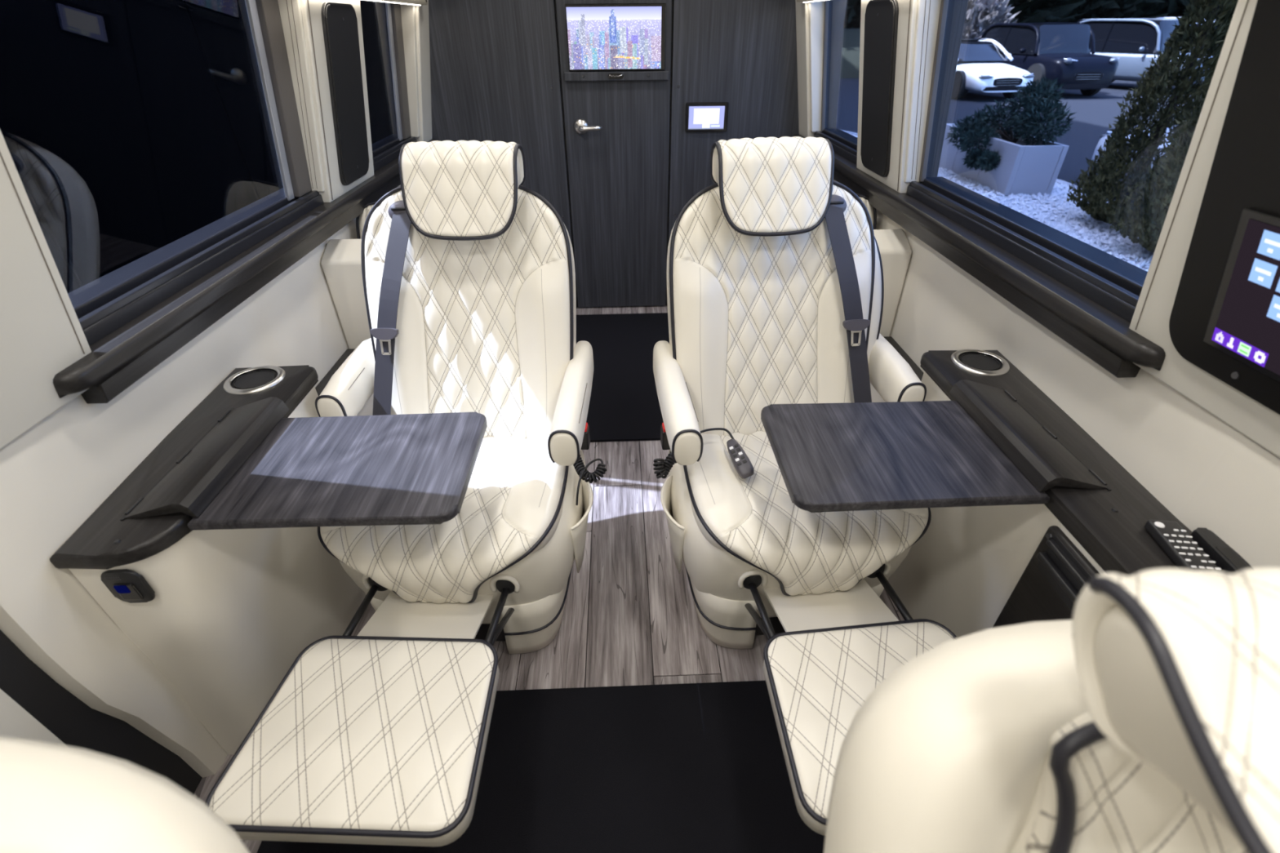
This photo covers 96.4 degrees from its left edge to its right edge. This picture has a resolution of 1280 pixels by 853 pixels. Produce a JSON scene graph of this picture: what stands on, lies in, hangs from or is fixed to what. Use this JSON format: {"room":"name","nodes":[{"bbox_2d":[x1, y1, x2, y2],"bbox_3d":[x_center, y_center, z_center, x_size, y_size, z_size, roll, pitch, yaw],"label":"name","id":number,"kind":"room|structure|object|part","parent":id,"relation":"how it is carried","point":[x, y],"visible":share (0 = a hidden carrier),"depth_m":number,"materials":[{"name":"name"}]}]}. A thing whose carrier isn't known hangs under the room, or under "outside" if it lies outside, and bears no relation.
{"room":"luxury van interior","nodes":[
{"label":"luxury van interior","id":0,"kind":"room"},
{"bbox_2d":[0,0,431,795],"bbox_3d":[-0.875,-0.189,0.959,0.312,1.920,4.350,-2,35,-2],"label":"wall","id":1,"kind":"structure","parent":0,"point":[69,675],"depth_m":0.96,"materials":[{"name":"leather"}]},
{"bbox_3d":[-0.916,0.975,0.202,0.128,0.885,1.678,-2,35,-2],"label":"door panel","id":2,"kind":"part","parent":1,"relation":"part of","materials":[{"name":"leather"}]},
{"bbox_3d":[-0.808,0.085,-0.177,0.253,1.045,2.072,-2,35,-2],"label":"panel","id":3,"kind":"part","parent":1,"relation":"part of","materials":[{"name":"plastic"}]},
{"bbox_2d":[67,0,323,346],"bbox_3d":[-0.947,-0.702,1.111,0.182,0.754,1.023,-2,35,-2],"label":"window","id":4,"kind":"structure","parent":1,"relation":"in","point":[103,305],"depth_m":1.36,"materials":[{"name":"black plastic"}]},
{"bbox_3d":[-0.947,-0.419,1.306,0.015,0.013,0.978,-2,35,-2],"label":"track rail","id":5,"kind":"part","parent":4,"relation":"part of","materials":[{"name":"black plastic"}]},
{"bbox_3d":[-0.935,-0.924,1.410,0.110,0.695,0.030,-2,35,-2],"label":"frame post","id":6,"kind":"part","parent":4,"relation":"part of","materials":[{"name":"grey metal"}]},
{"bbox_3d":[-0.933,-0.962,1.463,0.120,0.695,0.081,-2,35,-2],"label":"frame post","id":7,"kind":"part","parent":4,"relation":"part of","materials":[{"name":"grey"}]},
{"bbox_3d":[-0.998,-0.278,1.987,0.125,0.885,2.557,-2,35,-2],"label":"panel","id":8,"kind":"part","parent":1,"relation":"part of","materials":[{"name":"leather"}]},
{"bbox_2d":[53,139,437,404],"bbox_3d":[-0.980,-0.678,1.801,0.143,0.082,2.227,-2,35,-2],"label":"ledge","id":9,"kind":"object","parent":1,"relation":"attached to","point":[117,361],"visible":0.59,"depth_m":1.17,"materials":[{"name":"brown wood"}]},
{"bbox_2d":[321,2,368,185],"bbox_3d":[-0.890,-1.002,1.745,0.098,0.465,0.228,-2,35,-2],"label":"speaker","id":10,"kind":"object","parent":1,"relation":"attached to","point":[340,21],"visible":1,"depth_m":1.71},
{"bbox_2d":[371,2,417,172],"bbox_3d":[-0.991,-1.380,2.077,0.182,0.754,0.685,-2,35,-2],"label":"window","id":11,"kind":"structure","parent":1,"relation":"in","point":[387,149],"depth_m":2.31,"materials":[{"name":"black glass"}]},
{"bbox_3d":[-0.973,-1.505,2.238,0.110,0.695,0.030,-2,35,-2],"label":"frame post","id":12,"kind":"part","parent":11,"relation":"part of","materials":[{"name":"grey"}]},
{"bbox_3d":[-0.990,-1.097,2.273,0.015,0.013,0.640,-2,35,-2],"label":"track rail","id":13,"kind":"part","parent":11,"relation":"part of","materials":[{"name":"black"}]},
{"bbox_3d":[-0.970,-1.542,2.291,0.120,0.695,0.081,-2,35,-2],"label":"frame post","id":14,"kind":"part","parent":11,"relation":"part of","materials":[{"name":"grey"}]},
{"bbox_2d":[366,0,427,5],"bbox_3d":[-0.845,-1.015,1.135,0.105,0.231,2.685,-2,35,-2],"label":"soffit","id":15,"kind":"structure","parent":1,"relation":"attached to","point":[417,2],"depth_m":2.09,"materials":[{"name":"beige fabric"}]},
{"bbox_2d":[315,348,373,416],"bbox_3d":[-0.894,0.059,1.824,0.151,0.420,0.521,-2,35,-2],"label":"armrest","id":16,"kind":"object","parent":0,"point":[367,410],"visible":0.13,"depth_m":1.76,"materials":[{"name":"beige leather"}]},
{"bbox_2d":[193,305,904,852],"bbox_3d":[-0.025,0.558,1.521,2.000,0.060,4.350,-2,35,-2],"label":"floor","id":17,"kind":"structure","parent":0,"point":[630,618],"depth_m":1.54,"materials":[{"name":"grey wood"}]},
{"bbox_2d":[49,364,487,755],"bbox_3d":[-0.632,0.271,1.299,0.636,0.672,0.596,-2,35,-2],"label":"console","id":18,"kind":"object","parent":17,"relation":"on","point":[221,519],"visible":0.99,"depth_m":1.06,"materials":[{"name":"leather"}]},
{"bbox_2d":[100,568,155,603],"bbox_3d":[-0.830,0.261,0.927,0.060,0.074,0.011,-2,35,-2],"label":"port","id":19,"kind":"object","parent":18,"relation":"attached to","point":[126,585],"visible":1,"depth_m":0.92,"materials":[{"name":"black plastic"}]},
{"bbox_2d":[113,585,130,593],"bbox_3d":[-0.835,0.263,0.922,0.020,0.018,0.001,-2,35,-2],"label":"light","id":20,"kind":"object","parent":19,"relation":"attached to","point":[117,588],"depth_m":0.92,"materials":[{"name":"blue plastic"}]},
{"bbox_3d":[-0.793,0.045,1.066,0.116,0.032,0.326,-2,35,-2],"label":"hinged lid","id":21,"kind":"part","parent":18,"relation":"part of","materials":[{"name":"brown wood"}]},
{"bbox_2d":[320,239,370,348],"bbox_3d":[-0.867,-0.257,1.984,0.232,0.754,0.105,-2,35,-2],"label":"box","id":22,"kind":"object","parent":17,"relation":"on","point":[341,261],"visible":0.13,"depth_m":1.80,"materials":[{"name":"leather"}]},
{"bbox_2d":[355,200,377,239],"bbox_3d":[-0.812,-0.398,2.126,0.309,0.817,0.255,-2,35,-2],"label":"seat","id":23,"kind":"object","parent":17,"relation":"on","point":[359,227],"visible":0.05,"depth_m":1.94,"materials":[{"name":"leather"}]},
{"bbox_3d":[-0.815,-0.578,2.039,0.300,0.414,0.191,-2,35,-2],"label":"backrest","id":24,"kind":"part","parent":23,"relation":"part of","materials":[{"name":"leather"}]},
{"bbox_2d":[204,140,593,847],"bbox_3d":[-0.428,0.087,1.188,0.639,1.095,1.193,-1,35,-1],"label":"seat","id":25,"kind":"object","parent":17,"relation":"on","point":[378,735],"visible":0.86,"depth_m":1.22,"materials":[{"name":"leather"}]},
{"bbox_3d":[-0.715,-0.118,1.445,0.068,0.118,0.290,1,35,2],"label":"armrest","id":26,"kind":"part","parent":25,"relation":"part of","materials":[{"name":"beige leather"}]},
{"bbox_3d":[-0.603,-0.191,1.357,0.027,0.042,0.003,1,15,2],"label":"latch plate","id":27,"kind":"part","parent":25,"relation":"part of","materials":[{"name":"silver metal"}]},
{"bbox_2d":[320,435,565,603],"bbox_3d":[-0.422,0.182,1.342,0.501,0.193,0.477,1,35,2],"label":"seat cushion","id":28,"kind":"object","parent":25,"relation":"on","point":[507,537],"depth_m":1.18,"materials":[{"name":"leather"}]},
{"bbox_3d":[-0.419,0.237,1.460,0.552,0.310,0.502,1,35,2],"label":"seat","id":29,"kind":"part","parent":25,"relation":"part of","materials":[{"name":"beige leather"}]},
{"bbox_3d":[-0.413,-0.265,1.427,0.499,0.608,0.288,1,35,2],"label":"backrest","id":30,"kind":"part","parent":25,"relation":"part of","materials":[{"name":"leather"}]},
{"bbox_3d":[-0.155,-0.074,1.376,0.068,0.118,0.415,1,35,2],"label":"armrest","id":31,"kind":"part","parent":25,"relation":"part of","materials":[{"name":"beige leather"}]},
{"bbox_2d":[573,454,606,505],"bbox_3d":[-0.118,0.113,1.339,0.082,0.079,0.113,-7,36,-9],"label":"coiled cord","id":32,"kind":"object","parent":25,"relation":"hanging from","point":[584,474],"visible":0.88,"depth_m":1.32,"materials":[{"name":"black plastic"}]},
{"bbox_2d":[257,680,825,852],"bbox_3d":[0.006,1.019,0.802,1.450,0.010,1.382,-2,35,-2],"label":"floor carpet","id":33,"kind":"object","parent":17,"relation":"on","point":[687,767],"visible":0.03,"depth_m":1.20,"materials":[{"name":"black carpet"}]},
{"bbox_2d":[0,736,248,852],"bbox_3d":[-0.515,0.702,0.348,0.556,1.045,0.666,2,35,4],"label":"seat","id":34,"kind":"object","parent":33,"relation":"on","point":[55,797],"visible":1,"depth_m":0.36,"materials":[{"name":"leather"}]},
{"bbox_2d":[823,567,1279,852],"bbox_3d":[0.414,0.646,0.416,0.556,1.045,0.665,1,35,2],"label":"seat","id":35,"kind":"object","parent":33,"relation":"on","point":[1145,720],"visible":1,"depth_m":0.38,"materials":[{"name":"leather"}]},
{"bbox_3d":[0.425,0.460,0.463,0.433,0.568,0.288,1,35,2],"label":"backrest","id":36,"kind":"part","parent":35,"relation":"part of","materials":[{"name":"leather"}]},
{"bbox_2d":[576,312,669,442],"bbox_3d":[-0.077,-0.280,2.653,0.600,0.010,1.157,-2,35,-2],"label":"carpet","id":37,"kind":"object","parent":17,"relation":"on","point":[624,406],"visible":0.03,"depth_m":2.58,"materials":[{"name":"black carpet"}]},
{"bbox_2d":[653,136,957,835],"bbox_3d":[0.370,0.071,1.200,0.638,1.095,1.193,-2,35,-2],"label":"seat","id":38,"kind":"object","parent":17,"relation":"on","point":[775,272],"visible":0.71,"depth_m":1.28,"materials":[{"name":"leather"}]},
{"bbox_3d":[0.079,-0.075,1.374,0.068,0.118,0.415,-4,35,-5],"label":"armrest","id":39,"kind":"part","parent":38,"relation":"part of","materials":[{"name":"beige leather"}]},
{"bbox_2d":[653,427,754,478],"bbox_3d":[0.141,0.056,1.329,0.227,0.063,0.162,-2,35,-2],"label":"wired remote control","id":40,"kind":"object","parent":38,"relation":"on","point":[741,462],"visible":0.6,"depth_m":1.30,"materials":[{"name":"grey plastic"}]},
{"bbox_3d":[0.088,0.065,1.316,0.153,0.063,0.038,-29,44,-34],"label":"coiled cord","id":41,"kind":"part","parent":40,"relation":"part of","materials":[{"name":"black plastic"}]},
{"bbox_3d":[0.179,0.017,1.377,0.097,0.037,0.034,-6,35,-7],"label":"cord","id":42,"kind":"part","parent":40,"relation":"part of","materials":[{"name":"black rubber"}]},
{"bbox_3d":[0.229,0.072,1.326,0.038,0.031,0.132,-6,35,-8],"label":"casing","id":43,"kind":"part","parent":40,"relation":"part of","materials":[{"name":"grey plastic"}]},
{"bbox_3d":[0.324,-0.279,1.438,0.499,0.608,0.288,-4,35,-5],"label":"backrest","id":44,"kind":"part","parent":38,"relation":"part of","materials":[{"name":"leather"}]},
{"bbox_3d":[0.354,0.222,1.473,0.552,0.310,0.502,-4,35,-5],"label":"seat","id":45,"kind":"part","parent":38,"relation":"part of","materials":[{"name":"beige leather"}]},
{"bbox_2d":[686,431,928,595],"bbox_3d":[0.360,0.167,1.354,0.501,0.193,0.477,-4,35,-5],"label":"seat cushion","id":46,"kind":"object","parent":38,"relation":"on","point":[748,534],"depth_m":1.19,"materials":[{"name":"leather"}]},
{"bbox_3d":[0.520,-0.215,1.378,0.027,0.042,0.003,-4,15,-5],"label":"latch plate","id":47,"kind":"part","parent":38,"relation":"part of","materials":[{"name":"silver metal"}]},
{"bbox_3d":[0.631,-0.148,1.472,0.068,0.118,0.290,-4,35,-5],"label":"armrest","id":48,"kind":"part","parent":38,"relation":"part of","materials":[{"name":"beige leather"}]},
{"bbox_2d":[856,193,876,229],"bbox_3d":[0.677,-0.438,2.165,0.309,0.818,0.255,-2,35,-2],"label":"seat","id":49,"kind":"object","parent":17,"relation":"on","point":[869,207],"visible":0.04,"depth_m":1.99,"materials":[{"name":"leather"}]},
{"bbox_3d":[0.674,-0.617,2.079,0.300,0.414,0.191,-2,35,-2],"label":"backrest","id":50,"kind":"part","parent":49,"relation":"part of","materials":[{"name":"leather"}]},
{"bbox_2d":[873,229,911,336],"bbox_3d":[0.747,-0.301,2.026,0.232,0.754,0.105,-2,35,-2],"label":"box","id":51,"kind":"object","parent":17,"relation":"on","point":[895,251],"visible":0.13,"depth_m":1.84,"materials":[{"name":"leather"}]},
{"bbox_2d":[870,336,923,402],"bbox_3d":[0.799,0.013,1.869,0.151,0.420,0.521,-2,35,-2],"label":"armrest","id":52,"kind":"object","parent":17,"relation":"on","point":[876,397],"visible":0.14,"depth_m":1.80,"materials":[{"name":"white leather"}]},
{"bbox_2d":[760,348,1192,638],"bbox_3d":[0.583,0.334,1.195,0.636,0.672,0.928,-2,35,-2],"label":"console","id":53,"kind":"object","parent":17,"relation":"on","point":[996,463],"depth_m":1.08,"materials":[{"name":"wood"}]},
{"bbox_3d":[0.738,0.004,1.106,0.116,0.032,0.326,-2,35,-2],"label":"hinged lid","id":54,"kind":"part","parent":53,"relation":"part of","materials":[{"name":"brown wood"}]},
{"bbox_3d":[0.717,0.493,0.992,0.032,0.542,0.368,-2,35,-2],"label":"console drawer","id":55,"kind":"part","parent":53,"relation":"part of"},
{"bbox_2d":[1144,520,1221,571],"bbox_3d":[0.809,0.194,0.840,0.044,0.020,0.148,4,35,6],"label":"remote control","id":56,"kind":"object","parent":53,"relation":"on","point":[1180,548],"visible":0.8,"depth_m":0.85,"materials":[{"name":"black plastic"}]},
{"bbox_2d":[1189,527,1253,573],"bbox_3d":[0.855,0.198,0.832,0.028,0.023,0.120,2,35,3],"label":"handheld device","id":57,"kind":"object","parent":53,"relation":"on","point":[1225,557],"visible":0.44,"depth_m":0.84,"materials":[{"name":"black plastic"}]},
{"bbox_2d":[373,0,847,308],"bbox_3d":[-0.110,-1.449,2.700,2.000,1.870,0.063,-2,35,-2],"label":"wall","id":58,"kind":"structure","parent":0,"point":[495,75],"depth_m":2.58,"materials":[{"name":"brown wood"}]},
{"bbox_3d":[-0.735,-1.424,2.673,0.748,1.870,0.030,-2,35,-2],"label":"panel","id":59,"kind":"part","parent":58,"relation":"part of","materials":[{"name":"brown wood"}]},
{"bbox_2d":[555,0,671,307],"bbox_3d":[-0.106,-1.396,2.679,0.490,1.792,0.090,-2,35,-2],"label":"door","id":60,"kind":"structure","parent":58,"relation":"in","point":[617,132],"depth_m":2.81,"materials":[{"name":"brown wood"}]},
{"bbox_3d":[-0.231,-1.385,2.657,0.109,0.026,0.050,-2,35,-2],"label":"lever","id":61,"kind":"part","parent":60,"relation":"part of","materials":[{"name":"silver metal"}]},
{"bbox_2d":[564,3,666,71],"bbox_3d":[-0.102,-1.686,2.482,0.427,0.241,0.024,-2,35,-2],"label":"television","id":62,"kind":"object","parent":60,"relation":"attached to","point":[601,37],"visible":1,"depth_m":2.47,"materials":[{"name":"black"}]},
{"bbox_3d":[-0.104,-1.569,2.560,0.466,0.035,0.030,-2,35,-2],"label":"screen rail","id":63,"kind":"part","parent":60,"relation":"part of","materials":[{"name":"black wood"}]},
{"bbox_2d":[684,102,728,132],"bbox_3d":[0.312,-1.448,2.676,0.198,0.122,0.014,-2,35,-2],"label":"control panel","id":64,"kind":"object","parent":58,"relation":"attached to","point":[700,116],"visible":1,"depth_m":2.67,"materials":[{"name":"black"}]},
{"bbox_3d":[0.518,-1.458,2.706,0.744,1.870,0.030,-2,35,-2],"label":"panel","id":65,"kind":"part","parent":58,"relation":"part of","materials":[{"name":"brown wood"}]},
{"bbox_2d":[795,0,1279,568],"bbox_3d":[0.812,-0.234,1.003,0.312,1.920,4.350,-2,35,-2],"label":"wall","id":66,"kind":"structure","parent":0,"point":[1208,451],"depth_m":1.04,"materials":[{"name":"plastic"}]},
{"bbox_2d":[796,0,825,2],"bbox_3d":[0.729,-1.058,1.177,0.105,0.231,2.685,-2,35,-2],"label":"soffit","id":67,"kind":"structure","parent":66,"relation":"attached to","point":[797,1],"depth_m":2.25,"materials":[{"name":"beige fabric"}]},
{"bbox_2d":[813,0,857,164],"bbox_3d":[0.807,-1.428,2.124,0.179,0.754,0.685,-2,35,-2],"label":"window","id":68,"kind":"structure","parent":66,"relation":"in","point":[844,144],"depth_m":2.37,"materials":[{"name":"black glass"}]},
{"bbox_3d":[0.766,-1.608,2.364,0.114,0.695,0.016,-2,35,-2],"label":"frame post","id":69,"kind":"part","parent":68,"relation":"part of","materials":[{"name":"grey plastic"}]},
{"bbox_3d":[0.809,-1.145,2.320,0.015,0.013,0.640,-2,35,-2],"label":"track rail","id":70,"kind":"part","parent":68,"relation":"part of","materials":[{"name":"black"}]},
{"bbox_2d":[860,0,898,177],"bbox_3d":[0.742,-1.046,1.788,0.098,0.465,0.228,-2,35,-2],"label":"speaker","id":71,"kind":"object","parent":66,"relation":"attached to","point":[882,16],"visible":1,"depth_m":1.76},
{"bbox_2d":[793,134,1165,377],"bbox_3d":[0.846,-0.727,1.849,0.143,0.082,2.227,-2,35,-2],"label":"ledge","id":72,"kind":"object","parent":66,"relation":"attached to","point":[1104,337],"visible":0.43,"depth_m":1.22,"materials":[{"name":"brown wood"}]},
{"bbox_2d":[906,0,1147,322],"bbox_3d":[0.851,-0.750,1.158,0.179,0.754,1.023,-2,35,-2],"label":"window","id":73,"kind":"structure","parent":66,"relation":"in","point":[1115,284],"depth_m":1.27,"materials":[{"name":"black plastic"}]},
{"bbox_3d":[0.804,-1.027,1.536,0.114,0.695,0.016,-2,35,-2],"label":"frame post","id":74,"kind":"part","parent":73,"relation":"part of","materials":[{"name":"grey"}]},
{"bbox_3d":[0.853,-0.467,1.354,0.015,0.013,0.978,-2,35,-2],"label":"track rail","id":75,"kind":"part","parent":73,"relation":"part of","materials":[{"name":"black plastic"}]},
{"bbox_3d":[0.903,0.172,1.323,0.135,0.885,4.300,-2,35,-2],"label":"panel","id":76,"kind":"part","parent":66,"relation":"part of","materials":[{"name":"leather"}]},
{"bbox_3d":[0.819,0.042,-0.134,0.253,1.045,2.072,-2,35,-2],"label":"panel","id":77,"kind":"part","parent":66,"relation":"part of","materials":[{"name":"plastic"}]},
{"bbox_2d":[1168,0,1279,414],"bbox_3d":[0.787,-0.260,0.557,0.125,0.625,0.543,-2,35,-2],"label":"panel","id":78,"kind":"object","parent":66,"relation":"attached to","point":[1224,321],"visible":1,"depth_m":0.76,"materials":[{"name":"black plastic"},{"name":"glass"}]},
{"label":"outside","id":79,"kind":"structure","parent":0,"visible":0},
{"bbox_2d":[835,78,1194,199],"bbox_3d":[23.889,-16.200,26.384,130.000,0.270,120.000,-2,35,-2],"label":"ground","id":80,"kind":"structure","parent":79,"point":[1093,117],"depth_m":15.01,"materials":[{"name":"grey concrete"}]},
{"bbox_2d":[0,0,393,293],"bbox_3d":[-3.576,-1.538,3.148,0.100,2.750,13.180,-2,35,-2],"label":"window","id":81,"kind":"structure","parent":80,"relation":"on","point":[129,128],"depth_m":4.02,"materials":[{"name":"black glass"}]},
{"bbox_3d":[-3.536,-0.907,2.248,0.100,2.750,2.180,-2,35,-2],"label":"wall panel","id":82,"kind":"part","parent":81,"relation":"part of","materials":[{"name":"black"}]},
{"bbox_3d":[-3.617,-2.170,4.048,0.100,2.750,2.180,-2,35,-2],"label":"wall panel","id":83,"kind":"part","parent":81,"relation":"part of","materials":[{"name":"black glass"}]},
{"bbox_3d":[-3.698,-3.433,5.847,0.100,2.750,2.180,-2,35,-2],"label":"wall panel","id":84,"kind":"part","parent":81,"relation":"part of","materials":[{"name":"black glass"}]},
{"bbox_3d":[-3.780,-4.695,7.647,0.100,2.750,2.180,-2,35,-2],"label":"wall panel","id":85,"kind":"part","parent":81,"relation":"part of","materials":[{"name":"black"}]},
{"bbox_2d":[372,0,382,48],"bbox_3d":[-4.101,-10.216,-0.019,0.550,20.600,72.000,-2,35,-2],"label":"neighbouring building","id":86,"kind":"structure","parent":80,"relation":"on","point":[373,2],"depth_m":8.57,"materials":[{"name":"black"}]},
{"bbox_2d":[841,129,1114,200],"bbox_3d":[5.891,-1.782,5.809,1.330,0.060,17.093,-5,35,-6],"label":"strip","id":87,"kind":"object","parent":80,"relation":"on","point":[1060,181],"visible":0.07,"depth_m":8.24,"materials":[{"name":"grey concrete"}]},
{"bbox_2d":[961,0,1021,39],"bbox_3d":[12.223,-15.664,22.565,5.938,4.041,4.640,-2,35,-2],"label":"bare shrub","id":88,"kind":"object","parent":80,"relation":"on","point":[980,14],"visible":0.13,"depth_m":21.31,"materials":[{"name":"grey plant"}]},
{"bbox_2d":[951,38,1034,99],"bbox_3d":[10.363,-11.576,18.433,2.290,1.514,4.918,-4,35,-6],"label":"car","id":89,"kind":"object","parent":80,"relation":"on","point":[977,69],"visible":0.62,"depth_m":17.09,"materials":[{"name":"white metal"}]},
{"bbox_3d":[10.312,-12.393,18.308,0.980,0.025,1.080,-4,35,-6],"label":"roof panel","id":90,"kind":"part","parent":89,"relation":"part of","materials":[{"name":"white metal"}]},
{"bbox_3d":[10.303,-12.229,18.532,1.780,0.520,3.100,-4,35,-6],"label":"cabin glass","id":91,"kind":"part","parent":89,"relation":"part of","materials":[{"name":"black"}]},
{"bbox_2d":[993,77,1022,87],"bbox_3d":[10.664,-9.998,16.611,0.905,0.230,0.072,-4,35,-6],"label":"grille","id":92,"kind":"object","parent":89,"relation":"attached to","point":[997,82],"depth_m":16.59,"materials":[{"name":"grey metal"}]},
{"bbox_2d":[850,133,1153,270],"bbox_3d":[4.067,-1.694,5.718,4.120,0.046,17.000,-2,35,-2],"label":"gravel bed","id":93,"kind":"object","parent":80,"relation":"on","point":[1054,222],"visible":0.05,"depth_m":6.61,"materials":[{"name":"grey gravel"}]},
{"bbox_2d":[938,123,1069,195],"bbox_3d":[5.129,-3.936,8.325,0.640,0.595,2.100,-2,35,-2],"label":"planter","id":94,"kind":"object","parent":93,"relation":"on","point":[1030,169],"visible":0.57,"depth_m":7.57,"materials":[{"name":"grey concrete"}]},
{"bbox_2d":[945,75,1077,173],"bbox_3d":[5.018,-4.124,7.816,1.191,1.180,1.648,-2,35,-2],"label":"bush","id":95,"kind":"object","parent":94,"relation":"in","point":[1030,121],"visible":0.98,"depth_m":7.66,"materials":[{"name":"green plant"}]},
{"bbox_2d":[937,167,1154,271],"bbox_3d":[4.321,-2.651,7.011,3.424,0.073,9.477,-2,35,-2],"label":"gravel stones","id":96,"kind":"object","parent":93,"relation":"on","point":[1074,217],"visible":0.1,"depth_m":6.74},
{"bbox_2d":[1066,0,1238,226],"bbox_3d":[5.343,-3.389,5.701,1.144,2.725,1.135,-29,44,-35],"label":"conifer tree","id":97,"kind":"object","parent":93,"relation":"on","point":[1191,38],"visible":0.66,"depth_m":5.76,"materials":[{"name":"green plant"}]},
{"bbox_2d":[1106,83,1210,252],"bbox_3d":[5.255,-2.731,4.814,1.323,2.668,1.326,2,35,3],"label":"conifer tree","id":98,"kind":"object","parent":93,"relation":"on","point":[1149,221],"visible":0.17,"depth_m":5.29,"materials":[{"name":"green plant"}]},
{"bbox_2d":[980,22,1119,95],"bbox_3d":[13.189,-12.134,18.841,2.390,1.920,4.918,-3,35,-3],"label":"utility vehicle","id":99,"kind":"object","parent":80,"relation":"on","point":[1062,51],"visible":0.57,"depth_m":17.79,"materials":[{"name":"painted metal"},{"name":"glass"},{"name":"rubber"}]},
{"bbox_2d":[1019,48,1026,53],"bbox_3d":[12.136,-11.908,18.123,0.190,0.140,0.120,-3,35,-3],"label":"mirror","id":100,"kind":"object","parent":99,"relation":"attached to","point":[1022,51],"depth_m":18.09,"materials":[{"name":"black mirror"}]},
{"bbox_3d":[13.140,-12.935,19.052,1.880,0.800,3.450,-3,35,-3],"label":"cabin glass","id":101,"kind":"part","parent":99,"relation":"part of","materials":[{"name":"black glass"}]},
{"bbox_3d":[13.129,-13.328,18.910,1.280,0.025,2.630,-3,35,-3],"label":"roof panel","id":102,"kind":"part","parent":99,"relation":"part of","materials":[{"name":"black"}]},
{"bbox_2d":[1073,71,1103,80],"bbox_3d":[13.365,-10.456,17.074,0.905,0.230,0.072,-3,35,-3],"label":"grille","id":103,"kind":"object","parent":99,"relation":"attached to","point":[1077,76],"depth_m":17.05,"materials":[{"name":"grey metal"}]},
{"bbox_2d":[1091,128,1170,199],"bbox_3d":[7.271,-2.749,6.112,2.290,1.267,4.618,-2,35,-2],"label":"sports car","id":104,"kind":"object","parent":80,"relation":"on","point":[1104,136],"visible":0.05,"depth_m":7.74,"materials":[{"name":"white metal"}]},
{"bbox_2d":[1076,17,1212,90],"bbox_3d":[17.063,-12.682,19.488,2.390,2.020,4.918,-13,37,-18],"label":"utility vehicle","id":105,"kind":"object","parent":80,"relation":"on","point":[1135,41],"visible":0.27,"depth_m":18.95,"materials":[{"name":"silver metal"}]},
{"bbox_3d":[16.820,-13.456,19.663,1.880,0.900,3.450,-13,37,-18],"label":"cabin glass","id":106,"kind":"part","parent":105,"relation":"part of","materials":[{"name":"black glass"}]},
{"bbox_3d":[16.776,-13.885,19.486,1.280,0.025,2.630,-13,37,-18],"label":"roof panel","id":107,"kind":"part","parent":105,"relation":"part of","materials":[{"name":"silver metal"}]},
{"bbox_2d":[1138,46,1144,51],"bbox_3d":[16.284,-12.250,18.560,0.190,0.140,0.120,-13,37,-18],"label":"mirror","id":108,"kind":"object","parent":105,"relation":"on","point":[1141,49],"depth_m":18.52,"materials":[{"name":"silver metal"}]},
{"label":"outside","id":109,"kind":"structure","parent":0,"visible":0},
{"bbox_2d":[839,22,1070,78],"bbox_3d":[33.578,-22.055,32.493,90.000,2.300,20.000,-2,35,-2],"label":"berm","id":110,"kind":"structure","parent":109,"point":[850,57],"depth_m":26.27,"materials":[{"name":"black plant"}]},
{"bbox_2d":[843,0,861,28],"bbox_3d":[10.532,-31.763,25.349,11.318,25.781,7.991,-2,35,-2],"label":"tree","id":111,"kind":"object","parent":110,"relation":"on","point":[853,9],"visible":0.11,"depth_m":29.73,"materials":[{"name":"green plant"}]},
{"bbox_2d":[997,0,1086,22],"bbox_3d":[17.562,-30.989,23.692,11.317,26.191,7.888,-2,35,-2],"label":"tree","id":112,"kind":"object","parent":110,"relation":"on","point":[1032,11],"visible":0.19,"depth_m":28.37,"materials":[{"name":"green plant"}]},
{"bbox_2d":[1013,0,1171,22],"bbox_3d":[24.567,-32.306,25.531,11.238,25.718,7.805,-2,35,-2],"label":"tree","id":113,"kind":"object","parent":110,"relation":"on","point":[1094,9],"visible":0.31,"depth_m":29.96,"materials":[{"name":"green plant"}]},
{"bbox_2d":[1153,0,1210,17],"bbox_3d":[32.046,-31.343,24.070,11.136,25.512,7.873,-2,35,-2],"label":"tree","id":114,"kind":"object","parent":110,"relation":"on","point":[1176,7],"visible":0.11,"depth_m":29.82,"materials":[{"name":"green plant"}]}
]}

